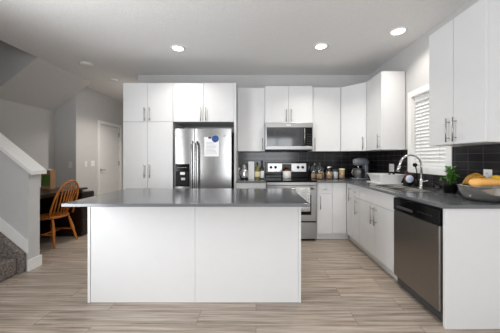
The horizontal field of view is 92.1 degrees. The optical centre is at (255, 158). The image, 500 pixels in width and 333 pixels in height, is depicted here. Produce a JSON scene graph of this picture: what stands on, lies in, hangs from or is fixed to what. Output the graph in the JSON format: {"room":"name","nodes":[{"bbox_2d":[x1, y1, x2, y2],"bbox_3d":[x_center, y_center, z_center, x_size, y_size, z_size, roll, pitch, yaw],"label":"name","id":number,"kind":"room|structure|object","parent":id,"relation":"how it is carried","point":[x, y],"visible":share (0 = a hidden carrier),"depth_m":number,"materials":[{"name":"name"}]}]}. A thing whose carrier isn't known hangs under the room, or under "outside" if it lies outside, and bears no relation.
{"room":"kitchen","nodes":[
{"label":"kitchen","id":0,"kind":"room"},
{"bbox_2d":[0,150,39,270],"bbox_3d":[-3.240,0.113,2.750,1.420,2.264,0.140,0,0,0],"label":"wall","id":1,"kind":"structure","parent":0,"point":[19,189],"depth_m":2.68,"materials":[{"name":"grey paint"}]},
{"bbox_2d":[0,217,27,252],"bbox_3d":[-3.215,0.408,2.671,1.370,1.277,0.014,0,0,0],"label":"trim","id":2,"kind":"structure","parent":1,"relation":"attached to","point":[6,229],"depth_m":2.66,"materials":[{"name":"white paint"}]},
{"bbox_2d":[0,133,46,174],"bbox_3d":[-3.188,-0.425,2.750,1.425,1.196,0.200,0,0,0],"label":"trim","id":3,"kind":"structure","parent":1,"relation":"attached to","point":[9,148],"depth_m":2.73,"materials":[{"name":"white paint"}]},
{"bbox_2d":[27,254,41,271],"bbox_3d":[-2.522,1.183,2.749,0.016,0.125,0.170,0,0,0],"label":"baseboard","id":4,"kind":"structure","parent":1,"relation":"attached to","point":[35,262],"depth_m":2.73,"materials":[{"name":"white paint"}]},
{"bbox_2d":[0,40,43,95],"bbox_3d":[-4.150,-1.980,3.610,1.860,3.950,0.120,0,0,0],"label":"wall","id":5,"kind":"structure","parent":0,"point":[15,64],"depth_m":3.55,"materials":[{"name":"grey paint"}]},
{"bbox_2d":[0,99,53,186],"bbox_3d":[-3.990,-0.205,3.765,0.120,2.900,1.870,0,0,0],"label":"wall","id":6,"kind":"structure","parent":0,"point":[30,128],"depth_m":4.21,"materials":[{"name":"grey paint"}]},
{"bbox_2d":[0,61,90,110],"bbox_3d":[-3.575,-1.351,4.185,0.710,0.848,1.030,0,0,0],"label":"ceiling","id":7,"kind":"structure","parent":0,"point":[48,86],"depth_m":4.09,"materials":[{"name":"grey paint"}]},
{"bbox_2d":[54,99,69,186],"bbox_3d":[-3.780,-0.125,4.760,0.300,2.740,0.120,0,0,0],"label":"wall","id":8,"kind":"structure","parent":0,"point":[62,114],"depth_m":4.70,"materials":[{"name":"grey paint"}]},
{"bbox_2d":[70,87,122,195],"bbox_3d":[-3.570,-0.125,6.150,0.120,2.740,2.900,0,0,0],"label":"wall","id":9,"kind":"structure","parent":0,"point":[88,106],"depth_m":5.05,"materials":[{"name":"grey paint"}]},
{"bbox_2d":[100,124,118,194],"bbox_3d":[-3.518,0.224,5.801,0.085,2.026,0.793,0,0,0],"label":"door","id":10,"kind":"structure","parent":9,"relation":"in","point":[109,136],"depth_m":5.80,"materials":[{"name":"paint"}]},
{"bbox_2d":[97,120,121,194],"bbox_3d":[-3.500,0.190,5.800,0.020,2.110,0.950,0,0,0],"label":"trim","id":11,"kind":"structure","parent":9,"relation":"attached to","point":[99,122],"depth_m":5.37,"materials":[{"name":"white paint"}]},
{"bbox_2d":[0,0,469,101],"bbox_3d":[-1.517,-1.635,1.300,7.366,0.280,12.800,0,0,0],"label":"ceiling","id":12,"kind":"structure","parent":0,"point":[124,40],"depth_m":2.87,"materials":[{"name":"paint"}]},
{"bbox_2d":[79,61,93,66],"bbox_3d":[-2.660,-1.477,3.780,0.190,0.036,0.190,0,0,0],"label":"smoke detector","id":13,"kind":"object","parent":12,"relation":"attached to","point":[82,63],"visible":1,"depth_m":3.73,"materials":[{"name":"white plastic"}]},
{"bbox_2d":[171,45,184,51],"bbox_3d":[-1.050,-1.489,3.246,0.190,0.012,0.190,0,0,0],"label":"recessed light","id":14,"kind":"object","parent":12,"relation":"in","point":[178,48],"visible":1,"depth_m":3.24,"materials":[{"name":"white paint"}]},
{"bbox_2d":[173,46,182,50],"bbox_3d":[-1.050,-1.490,3.246,0.139,0.007,0.139,0,0,0],"label":"diffuser","id":15,"kind":"object","parent":14,"relation":"attached to","point":[176,48],"depth_m":3.24,"materials":[{"name":"white plastic"}]},
{"bbox_2d":[314,43,327,49],"bbox_3d":[0.860,-1.489,3.190,0.190,0.012,0.190,0,0,0],"label":"recessed light","id":16,"kind":"object","parent":12,"relation":"in","point":[320,46],"visible":1,"depth_m":3.19,"materials":[{"name":"white paint"}]},
{"bbox_2d":[316,44,325,48],"bbox_3d":[0.860,-1.490,3.190,0.139,0.007,0.139,0,0,0],"label":"diffuser","id":17,"kind":"object","parent":16,"relation":"attached to","point":[318,46],"depth_m":3.19,"materials":[{"name":"white plastic"}]},
{"bbox_2d":[389,27,407,35],"bbox_3d":[1.660,-1.489,2.815,0.190,0.012,0.190,0,0,0],"label":"recessed light","id":18,"kind":"object","parent":12,"relation":"in","point":[399,30],"visible":1,"depth_m":2.81,"materials":[{"name":"white paint"}]},
{"bbox_2d":[391,29,404,34],"bbox_3d":[1.660,-1.490,2.815,0.139,0.007,0.139,0,0,0],"label":"diffuser","id":19,"kind":"object","parent":18,"relation":"attached to","point":[394,31],"depth_m":2.81,"materials":[{"name":"white plastic"}]},
{"bbox_2d":[0,229,499,332],"bbox_3d":[-1.517,1.295,1.300,7.366,0.100,12.800,0,0,0],"label":"floor","id":20,"kind":"structure","parent":0,"point":[344,290],"depth_m":2.02,"materials":[{"name":"wood"}]},
{"bbox_2d":[0,232,25,281],"bbox_3d":[-3.603,0.412,2.196,2.115,1.666,0.932,0,0,0],"label":"staircase","id":21,"kind":"structure","parent":20,"relation":"on","point":[12,258],"depth_m":2.60,"materials":[{"name":"carpet"}]},
{"bbox_2d":[40,180,78,248],"bbox_3d":[-2.959,0.777,3.552,0.534,0.941,0.430,0,0,4],"label":"chair","id":22,"kind":"object","parent":20,"relation":"on","point":[51,215],"visible":0.79,"depth_m":3.51,"materials":[{"name":"brown wood"}]},
{"bbox_2d":[40,187,93,234],"bbox_3d":[-3.329,0.863,3.590,1.142,0.765,1.140,0,0,0],"label":"desk","id":23,"kind":"object","parent":20,"relation":"on","point":[79,217],"visible":0.2,"depth_m":3.86,"materials":[{"name":"brown wood"}]},
{"bbox_2d":[41,170,55,188],"bbox_3d":[-3.325,0.330,3.859,0.150,0.300,0.102,0,0,0],"label":"box","id":24,"kind":"object","parent":23,"relation":"on","point":[48,181],"visible":0.81,"depth_m":3.81,"materials":[{"name":"cardboard"}]},
{"bbox_2d":[123,83,184,188],"bbox_3d":[-1.655,0.040,3.974,0.763,2.410,0.648,0,0,0],"label":"pantry cabinet","id":25,"kind":"object","parent":20,"relation":"on","point":[149,126],"visible":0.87,"depth_m":3.69,"materials":[{"name":"laminate"}]},
{"bbox_2d":[88,207,300,302],"bbox_3d":[-0.534,0.802,2.413,1.849,0.885,0.653,0,0,0],"label":"kitchen island","id":26,"kind":"object","parent":20,"relation":"on","point":[136,254],"visible":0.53,"depth_m":2.09,"materials":[{"name":"white laminate"}]},
{"bbox_2d":[61,188,309,206],"bbox_3d":[-0.529,0.347,2.277,1.870,0.025,0.935,0,0,0],"label":"island countertop","id":27,"kind":"structure","parent":26,"relation":"on","point":[129,197],"depth_m":2.04,"materials":[{"name":"grey stone"}]},
{"bbox_2d":[174,129,233,187],"bbox_3d":[-0.800,0.395,3.883,0.864,1.700,0.714,0,0,0],"label":"refrigerator","id":28,"kind":"object","parent":20,"relation":"on","point":[192,169],"visible":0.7,"depth_m":3.60,"materials":[{"name":"grey metal"}]},
{"bbox_2d":[204,137,218,155],"bbox_3d":[-0.662,-0.182,3.599,0.219,0.289,0.002,0,0,0],"label":"paper note","id":29,"kind":"object","parent":28,"relation":"attached to","point":[211,148],"visible":1,"depth_m":3.60,"materials":[{"name":"white paper"}]},
{"bbox_2d":[212,135,218,141],"bbox_3d":[-0.608,-0.303,3.593,0.106,0.106,0.010,0,0,0],"label":"magnet","id":30,"kind":"object","parent":28,"relation":"attached to","point":[215,138],"visible":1,"depth_m":3.59,"materials":[{"name":"blue plastic"}]},
{"bbox_2d":[173,83,238,187],"bbox_3d":[-0.789,0.039,3.974,0.964,2.412,0.648,0,0,0],"label":"upper cabinet","id":31,"kind":"object","parent":20,"relation":"on","point":[194,104],"visible":0.92,"depth_m":3.69,"materials":[{"name":"white laminate"}]},
{"bbox_2d":[236,183,265,187],"bbox_3d":[-0.074,0.803,3.974,0.459,0.883,0.648,0,0,0],"label":"base cabinet","id":32,"kind":"object","parent":20,"relation":"on","point":[238,185],"visible":0.08,"depth_m":3.69,"materials":[{"name":"laminate"}]},
{"bbox_2d":[236,178,265,182],"bbox_3d":[-0.074,0.347,3.977,0.460,0.025,0.644,0,0,0],"label":"countertop","id":33,"kind":"structure","parent":32,"relation":"on","point":[254,180],"depth_m":3.65,"materials":[{"name":"grey stone"}]},
{"bbox_2d":[239,164,247,178],"bbox_3d":[-0.209,0.211,3.990,0.154,0.246,0.126,0,0,0],"label":"press","id":34,"kind":"object","parent":33,"relation":"on","point":[244,173],"visible":0.96,"depth_m":3.95,"materials":[{"name":"silver metal"}]},
{"bbox_2d":[248,162,253,178],"bbox_3d":[-0.079,0.189,4.035,0.098,0.292,0.070,0,0,0],"label":"box","id":35,"kind":"object","parent":33,"relation":"on","point":[250,164],"visible":0.86,"depth_m":4.00,"materials":[{"name":"white cardboard"}]},
{"bbox_2d":[254,163,259,178],"bbox_3d":[0.022,0.197,4.030,0.096,0.276,0.095,0,0,0],"label":"oil bottle","id":36,"kind":"object","parent":33,"relation":"on","point":[257,169],"visible":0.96,"depth_m":3.99,"materials":[{"name":"green glass"}]},
{"bbox_2d":[260,161,263,178],"bbox_3d":[0.105,0.182,4.030,0.062,0.306,0.061,0,0,0],"label":"vinegar bottle","id":37,"kind":"object","parent":33,"relation":"on","point":[262,167],"visible":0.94,"depth_m":4.01,"materials":[{"name":"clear glass"}]},
{"bbox_2d":[265,162,316,239],"bbox_3d":[0.540,0.647,3.938,0.766,1.195,0.700,0,0,0],"label":"range","id":38,"kind":"object","parent":20,"relation":"on","point":[274,178],"visible":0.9,"depth_m":3.65,"materials":[{"name":"silver metal"}]},
{"bbox_2d":[281,166,292,178],"bbox_3d":[0.525,0.222,4.100,0.151,0.211,0.151,0,0,45],"label":"ceramic canister","id":39,"kind":"object","parent":38,"relation":"on","point":[286,171],"visible":1,"depth_m":4.04,"materials":[{"name":"white ceramic"}]},
{"bbox_2d":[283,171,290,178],"bbox_3d":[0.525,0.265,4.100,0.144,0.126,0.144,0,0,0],"label":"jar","id":40,"kind":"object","parent":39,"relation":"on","point":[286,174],"depth_m":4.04,"materials":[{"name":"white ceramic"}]},
{"bbox_2d":[265,178,316,181],"bbox_3d":[0.540,0.339,3.926,0.766,0.022,0.567,0,0,0],"label":"cooktop","id":41,"kind":"object","parent":38,"relation":"in","point":[267,179],"depth_m":3.68,"materials":[{"name":"black glass"}]},
{"bbox_2d":[295,188,309,211],"bbox_3d":[0.695,0.603,3.596,0.220,0.354,0.049,0,0,0],"label":"tea towel","id":42,"kind":"object","parent":38,"relation":"hanging from","point":[304,193],"visible":0.66,"depth_m":3.58,"materials":[{"name":"fabric"}]},
{"bbox_2d":[317,183,348,238],"bbox_3d":[1.185,0.803,3.974,0.510,0.883,0.648,0,0,0],"label":"base cabinet","id":43,"kind":"object","parent":20,"relation":"on","point":[331,197],"visible":0.77,"depth_m":3.69,"materials":[{"name":"laminate"}]},
{"bbox_2d":[347,183,355,244],"bbox_3d":[1.680,0.803,3.618,0.668,0.883,0.255,0,0,0],"label":"base cabinet","id":44,"kind":"object","parent":20,"relation":"on","point":[349,186],"visible":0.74,"depth_m":3.57,"materials":[{"name":"laminate"}]},
{"bbox_2d":[352,185,363,251],"bbox_3d":[1.680,0.803,3.354,0.668,0.883,0.267,0,0,0],"label":"base cabinet","id":45,"kind":"object","parent":20,"relation":"on","point":[355,189],"visible":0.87,"depth_m":3.32,"materials":[{"name":"laminate"}]},
{"bbox_2d":[360,187,397,279],"bbox_3d":[1.680,0.803,2.812,0.668,0.883,0.815,0,0,0],"label":"base cabinet","id":46,"kind":"object","parent":20,"relation":"on","point":[376,207],"visible":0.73,"depth_m":2.73,"materials":[{"name":"laminate"}]},
{"bbox_2d":[313,178,499,208],"bbox_3d":[1.471,0.347,3.022,1.090,0.025,2.554,0,0,0],"label":"countertop","id":47,"kind":"structure","parent":46,"relation":"on","point":[438,199],"depth_m":2.10,"materials":[{"name":"grey stone"}]},
{"bbox_2d":[311,162,315,178],"bbox_3d":[0.982,0.196,4.100,0.098,0.278,0.098,0,0,0],"label":"glass jar","id":48,"kind":"object","parent":47,"relation":"on","point":[313,166],"visible":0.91,"depth_m":4.06,"materials":[{"name":"white"}]},
{"bbox_2d":[316,162,322,178],"bbox_3d":[1.050,0.196,3.990,0.104,0.278,0.104,0,0,0],"label":"glass jar","id":49,"kind":"object","parent":47,"relation":"on","point":[319,169],"visible":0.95,"depth_m":3.95,"materials":[{"name":"white"}]},
{"bbox_2d":[325,166,332,178],"bbox_3d":[1.232,0.227,4.070,0.116,0.214,0.116,0,0,0],"label":"glass jar","id":50,"kind":"object","parent":47,"relation":"on","point":[328,171],"visible":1,"depth_m":4.02,"materials":[{"name":"white"}]},
{"bbox_2d":[333,169,337,178],"bbox_3d":[1.343,0.252,4.080,0.092,0.164,0.092,0,0,0],"label":"glass jar","id":51,"kind":"object","parent":47,"relation":"on","point":[335,171],"visible":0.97,"depth_m":4.04,"materials":[{"name":"white"}]},
{"bbox_2d":[339,168,344,178],"bbox_3d":[1.450,0.247,4.070,0.100,0.174,0.100,0,0,0],"label":"glass jar","id":52,"kind":"object","parent":47,"relation":"on","point":[341,174],"visible":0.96,"depth_m":4.03,"materials":[{"name":"white"}]},
{"bbox_2d":[351,158,368,179],"bbox_3d":[1.681,0.156,3.896,0.302,0.356,0.184,0,0,-12],"label":"stand mixer","id":53,"kind":"object","parent":47,"relation":"on","point":[359,173],"visible":1,"depth_m":3.85,"materials":[{"name":"grey metal"}]},
{"bbox_2d":[352,168,363,177],"bbox_3d":[1.635,0.227,3.889,0.202,0.148,0.183,0,0,0],"label":"bowl","id":54,"kind":"object","parent":53,"relation":"on","point":[357,172],"depth_m":3.83,"materials":[{"name":"silver metal"}]},
{"bbox_2d":[366,173,403,183],"bbox_3d":[1.816,0.264,3.393,0.362,0.142,0.371,0,0,0],"label":"dish rack","id":55,"kind":"object","parent":47,"relation":"on","point":[378,178],"visible":0.95,"depth_m":3.25,"materials":[{"name":"white plastic"}]},
{"bbox_2d":[368,184,440,191],"bbox_3d":[1.670,0.421,2.785,0.426,0.178,0.706,0,0,0],"label":"sink","id":56,"kind":"object","parent":47,"relation":"in","point":[395,187],"visible":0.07,"depth_m":2.77,"materials":[{"name":"metal"}]},
{"bbox_2d":[403,175,413,185],"bbox_3d":[1.895,0.268,3.018,0.092,0.134,0.115,0,0,0],"label":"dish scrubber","id":57,"kind":"object","parent":47,"relation":"on","point":[409,179],"visible":1,"depth_m":2.96,"materials":[{"name":"white plastic"}]},
{"bbox_2d":[396,154,428,187],"bbox_3d":[1.773,0.136,2.738,0.318,0.390,0.128,0,0,0],"label":"faucet","id":58,"kind":"object","parent":47,"relation":"on","point":[421,181],"visible":1,"depth_m":2.76,"materials":[{"name":"silver metal"}]},
{"bbox_2d":[413,163,418,186],"bbox_3d":[1.946,0.191,2.931,0.073,0.286,0.052,0,0,35],"label":"dish brush","id":59,"kind":"object","parent":47,"relation":"on","point":[414,164],"visible":0.95,"depth_m":2.92,"materials":[{"name":"black plastic"}]},
{"bbox_2d":[435,185,440,190],"bbox_3d":[1.925,0.307,2.545,0.054,0.054,0.054,0,0,0],"label":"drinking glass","id":60,"kind":"object","parent":47,"relation":"on","point":[437,187],"visible":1,"depth_m":2.53,"materials":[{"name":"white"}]},
{"bbox_2d":[440,166,459,193],"bbox_3d":[1.912,0.198,2.373,0.162,0.273,0.153,0,0,0],"label":"potted plant","id":61,"kind":"object","parent":47,"relation":"on","point":[450,188],"visible":0.98,"depth_m":2.35,"materials":[{"name":"green plant"}]},
{"bbox_2d":[456,183,499,201],"bbox_3d":[1.832,0.273,1.935,0.348,0.124,0.348,0,0,0],"label":"steel bowl","id":62,"kind":"object","parent":47,"relation":"on","point":[482,193],"visible":0.89,"depth_m":1.85,"materials":[{"name":"silver metal"}]},
{"bbox_2d":[465,173,480,183],"bbox_3d":[1.810,0.164,1.976,0.189,0.101,0.038,0,0,0],"label":"banana","id":63,"kind":"object","parent":62,"relation":"in","point":[471,176],"visible":0.37,"depth_m":1.97,"materials":[{"name":"yellow food"}]},
{"bbox_2d":[468,175,485,185],"bbox_3d":[1.803,0.173,1.935,0.189,0.095,0.038,0,0,0],"label":"banana","id":64,"kind":"object","parent":62,"relation":"in","point":[476,176],"visible":0.31,"depth_m":1.92,"materials":[{"name":"yellow food"}]},
{"bbox_2d":[468,178,499,186],"bbox_3d":[1.795,0.180,1.864,0.288,0.066,0.069,0,0,0],"label":"butternut squash","id":65,"kind":"object","parent":62,"relation":"on","point":[477,182],"visible":1,"depth_m":1.84,"materials":[{"name":"orange food"}]},
{"bbox_2d":[394,197,442,321],"bbox_3d":[1.678,0.810,2.095,0.636,0.870,0.593,0,0,0],"label":"dishwasher","id":66,"kind":"object","parent":20,"relation":"on","point":[418,226],"visible":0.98,"depth_m":2.00,"materials":[{"name":"grey metal"}]},
{"bbox_2d":[443,209,499,328],"bbox_3d":[1.700,0.803,1.776,0.628,0.883,0.024,0,0,0],"label":"end panel","id":67,"kind":"object","parent":20,"relation":"on","point":[471,237],"visible":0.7,"depth_m":1.76,"materials":[{"name":"white laminate"}]},
{"bbox_2d":[138,75,368,228],"bbox_3d":[0.033,-0.125,4.360,4.266,2.740,0.120,0,0,0],"label":"wall","id":68,"kind":"structure","parent":0,"point":[242,81],"depth_m":4.30,"materials":[{"name":"grey paint"}]},
{"bbox_2d":[238,88,264,151],"bbox_3d":[-0.079,-0.651,4.109,0.450,1.048,0.359,0,0,0],"label":"upper cabinet","id":69,"kind":"object","parent":68,"relation":"attached to","point":[251,101],"visible":1,"depth_m":3.97,"materials":[{"name":"white laminate"}]},
{"bbox_2d":[265,86,311,122],"bbox_3d":[0.534,-0.890,4.090,0.773,0.603,0.399,0,0,0],"label":"upper cabinet","id":70,"kind":"object","parent":68,"relation":"attached to","point":[283,104],"visible":0.98,"depth_m":3.93,"materials":[{"name":"white laminate"}]},
{"bbox_2d":[265,123,312,150],"bbox_3d":[0.534,-0.359,4.061,0.769,0.454,0.457,0,0,0],"label":"microwave","id":71,"kind":"object","parent":70,"relation":"attached to","point":[278,136],"visible":0.97,"depth_m":3.88,"materials":[{"name":"grey metal"}]},
{"bbox_2d":[239,151,368,177],"bbox_3d":[0.851,-0.110,4.295,2.307,0.890,0.010,0,0,0],"label":"backsplash","id":72,"kind":"structure","parent":68,"relation":"attached to","point":[337,160],"depth_m":4.29,"materials":[{"name":"tile"}]},
{"bbox_2d":[308,88,340,151],"bbox_3d":[1.159,-0.653,4.109,0.472,1.053,0.359,0,0,0],"label":"upper cabinet","id":73,"kind":"object","parent":68,"relation":"attached to","point":[326,102],"visible":0.93,"depth_m":3.97,"materials":[{"name":"white laminate"}]},
{"bbox_2d":[338,82,373,151],"bbox_3d":[1.701,-0.653,3.989,0.608,1.053,0.601,0,0,0],"label":"upper cabinet","id":74,"kind":"object","parent":68,"relation":"attached to","point":[353,97],"visible":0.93,"depth_m":3.83,"materials":[{"name":"white laminate"}]},
{"bbox_2d":[366,181,402,183],"bbox_3d":[1.806,0.330,3.393,0.342,0.010,0.365,0,0,0],"label":"tray","id":75,"kind":"object","parent":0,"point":[377,182],"depth_m":3.25,"materials":[{"name":"white plastic"}]},
{"bbox_2d":[369,0,486,151],"bbox_3d":[2.091,-0.125,-0.400,0.150,2.740,9.400,0,0,0],"label":"wall","id":76,"kind":"structure","parent":0,"point":[414,59],"depth_m":3.06,"materials":[{"name":"grey paint"}]},
{"bbox_2d":[366,71,404,150],"bbox_3d":[1.826,-0.653,3.462,0.359,1.053,0.444,0,0,0],"label":"upper cabinet","id":77,"kind":"object","parent":76,"relation":"attached to","point":[385,92],"visible":1,"depth_m":3.24,"materials":[{"name":"white laminate"}]},
{"bbox_2d":[415,93,444,165],"bbox_3d":[2.059,-0.350,2.822,0.063,0.861,0.523,0,0,0],"label":"window blind","id":78,"kind":"object","parent":76,"relation":"attached to","point":[429,155],"visible":0.5,"depth_m":2.92,"materials":[{"name":"white plastic"}]},
{"bbox_2d":[408,84,452,175],"bbox_3d":[2.061,-0.347,2.821,0.130,1.045,0.709,0,0,0],"label":"trim","id":79,"kind":"structure","parent":76,"relation":"attached to","point":[412,95],"depth_m":3.09,"materials":[{"name":"white paint"}]},
{"bbox_2d":[369,144,499,189],"bbox_3d":[2.010,0.104,3.030,0.010,0.460,2.540,0,0,0],"label":"backsplash","id":80,"kind":"structure","parent":76,"relation":"attached to","point":[468,160],"depth_m":2.40,"materials":[{"name":"tile"}]},
{"bbox_2d":[389,164,393,171],"bbox_3d":[2.000,0.130,3.560,0.009,0.115,0.120,0,0,0],"label":"wall outlet","id":81,"kind":"object","parent":80,"relation":"attached to","point":[391,166],"visible":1,"depth_m":3.55,"materials":[{"name":"white plastic"}]},
{"bbox_2d":[483,169,491,177],"bbox_3d":[2.000,0.150,2.082,0.009,0.120,0.075,0,0,0],"label":"wall outlet","id":82,"kind":"object","parent":80,"relation":"attached to","point":[487,173],"visible":0.6,"depth_m":2.08,"materials":[{"name":"white plastic"}]},
{"bbox_2d":[429,0,499,145],"bbox_3d":[1.826,-0.663,2.058,0.359,1.073,0.583,0,0,0],"label":"upper cabinet","id":83,"kind":"object","parent":76,"relation":"attached to","point":[464,53],"visible":1,"depth_m":1.92,"materials":[{"name":"white laminate"}]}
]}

